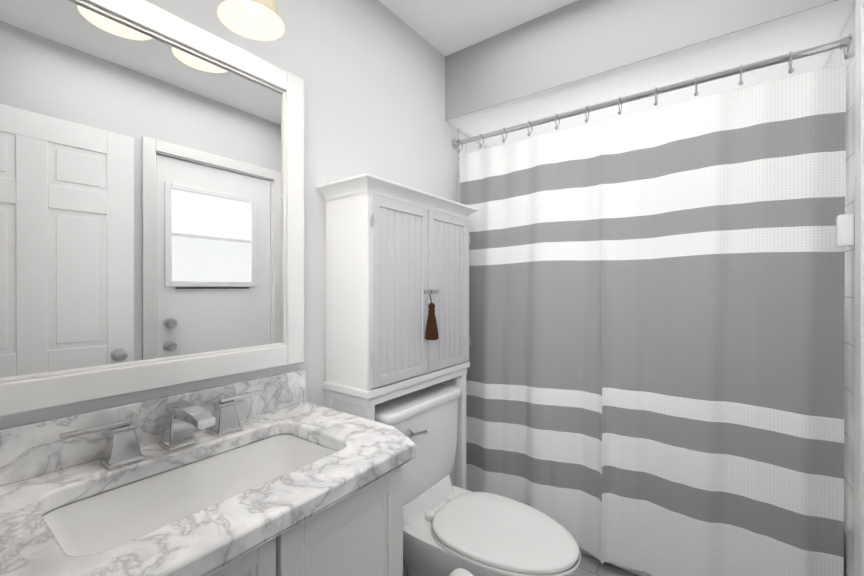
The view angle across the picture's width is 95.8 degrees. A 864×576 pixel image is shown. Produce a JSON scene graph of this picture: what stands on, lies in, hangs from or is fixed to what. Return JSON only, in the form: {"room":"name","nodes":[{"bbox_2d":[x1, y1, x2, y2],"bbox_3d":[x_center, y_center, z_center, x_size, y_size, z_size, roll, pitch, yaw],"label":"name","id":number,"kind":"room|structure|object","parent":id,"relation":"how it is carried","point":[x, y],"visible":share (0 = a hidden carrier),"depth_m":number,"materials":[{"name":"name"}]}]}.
{"room":"bathroom","nodes":[
{"label":"bathroom","id":0,"kind":"room"},
{"bbox_2d":[0,0,457,485],"bbox_3d":[-0.238,-0.001,1.744,0.100,2.460,2.920,0,0,36],"label":"wall","id":1,"kind":"structure","parent":0,"point":[371,73],"depth_m":1.50,"materials":[{"name":"paint"}]},
{"bbox_2d":[0,0,303,416],"bbox_3d":[-0.717,-0.230,0.982,0.029,0.970,0.906,0,0,36],"label":"mirror","id":2,"kind":"object","parent":1,"relation":"attached to","point":[151,196],"visible":0.98,"depth_m":0.97,"materials":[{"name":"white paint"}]},
{"bbox_2d":[216,0,284,40],"bbox_3d":[-0.643,-0.900,0.904,0.239,0.358,0.650,0,0,36],"label":"wall lamp","id":3,"kind":"object","parent":1,"relation":"attached to","point":[259,20],"visible":1,"depth_m":1.10,"materials":[{"name":"beige glass"}]},
{"bbox_2d":[458,128,489,202],"bbox_3d":[0.381,0.167,2.494,0.008,2.120,0.780,0,0,36],"label":"wall tile","id":4,"kind":"structure","parent":1,"relation":"attached to","point":[470,147],"depth_m":2.22,"materials":[{"name":"white tile"}]},
{"bbox_2d":[452,33,851,152],"bbox_3d":[0.735,-0.776,1.697,1.518,0.087,0.060,0,0,36],"label":"curtain rod","id":5,"kind":"object","parent":1,"relation":"attached to","point":[844,43],"visible":0.98,"depth_m":1.52,"materials":[{"name":"silver metal"}]},
{"bbox_2d":[460,64,845,575],"bbox_3d":[0.738,0.226,1.714,1.501,1.905,0.091,0,0,36],"label":"shower curtain","id":6,"kind":"object","parent":5,"relation":"hanging from","point":[655,379],"visible":0.9,"depth_m":1.53,"materials":[{"name":"fabric"}]},
{"bbox_2d":[379,0,576,55],"bbox_3d":[0.414,-1.270,1.261,1.720,0.080,2.920,0,0,36],"label":"ceiling","id":7,"kind":"structure","parent":0,"point":[446,27],"depth_m":1.77,"materials":[{"name":"paint"}]},
{"bbox_2d":[403,553,639,575],"bbox_3d":[0.414,1.270,1.266,1.720,0.080,2.920,0,0,36],"label":"floor","id":8,"kind":"structure","parent":0,"point":[590,566],"depth_m":1.70,"materials":[{"name":"tile"}]},
{"bbox_2d":[0,369,415,575],"bbox_3d":[-0.503,0.758,0.834,0.550,0.946,0.932,0,0,36],"label":"bathroom vanity","id":9,"kind":"object","parent":8,"relation":"on","point":[288,480],"visible":1,"depth_m":0.85,"materials":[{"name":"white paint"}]},
{"bbox_2d":[59,390,261,469],"bbox_3d":[-0.592,0.342,0.950,0.189,0.108,0.440,0,0,36],"label":"faucet","id":10,"kind":"object","parent":9,"relation":"on","point":[182,419],"visible":1,"depth_m":0.93,"materials":[{"name":"silver metal"}]},
{"bbox_2d":[316,173,477,488],"bbox_3d":[-0.086,0.429,1.614,0.296,1.600,0.722,0,0,36],"label":"cabinet","id":11,"kind":"object","parent":8,"relation":"on","point":[397,289],"visible":0.85,"depth_m":1.42,"materials":[{"name":"white paint"}]},
{"bbox_2d":[449,568,473,575],"bbox_3d":[0.044,1.034,1.083,0.140,0.392,0.236,0,0,36],"label":"toilet paper stand","id":12,"kind":"object","parent":8,"relation":"on","point":[459,572],"visible":1,"depth_m":1.15,"materials":[{"name":"white paper"}]},
{"bbox_2d":[375,384,580,575],"bbox_3d":[0.132,0.839,1.461,0.818,0.780,0.500,0,0,36],"label":"toilet","id":13,"kind":"object","parent":8,"relation":"on","point":[448,528],"visible":0.79,"depth_m":1.41,"materials":[{"name":"ceramic"}]},
{"bbox_2d":[579,547,652,575],"bbox_3d":[0.993,1.018,2.051,1.502,0.420,0.751,0,0,36],"label":"bathtub","id":14,"kind":"object","parent":8,"relation":"on","point":[637,572],"depth_m":1.69,"materials":[{"name":"ceramic"}]},
{"bbox_2d":[445,0,837,120],"bbox_3d":[0.683,-1.061,1.627,1.520,0.340,0.004,0,0,36],"label":"wall","id":15,"kind":"structure","parent":0,"point":[574,41],"depth_m":1.66,"materials":[{"name":"paint"}]},
{"bbox_2d":[446,0,854,146],"bbox_3d":[0.953,-1.062,1.993,1.520,0.340,0.904,0,0,36],"label":"ceiling","id":16,"kind":"structure","parent":0,"point":[813,27],"depth_m":1.64,"materials":[{"name":"paint"}]},
{"bbox_3d":[1.067,0.001,0.784,0.100,2.460,2.920,0,0,36],"label":"wall","id":17,"kind":"structure","parent":0,"visible":0},
{"bbox_2d":[823,0,855,575],"bbox_3d":[1.542,0.169,1.552,0.045,2.120,0.920,0,0,36],"label":"wall tile","id":18,"kind":"structure","parent":17,"relation":"attached to","point":[845,230],"depth_m":1.24,"materials":[{"name":"tile"}]},
{"bbox_2d":[854,0,863,575],"bbox_3d":[1.057,0.182,0.785,0.116,2.097,0.884,0,0,36],"label":"door frame","id":19,"kind":"structure","parent":17,"relation":"attached to","point":[859,325],"depth_m":1.13,"materials":[{"name":"white paint"}]}
]}

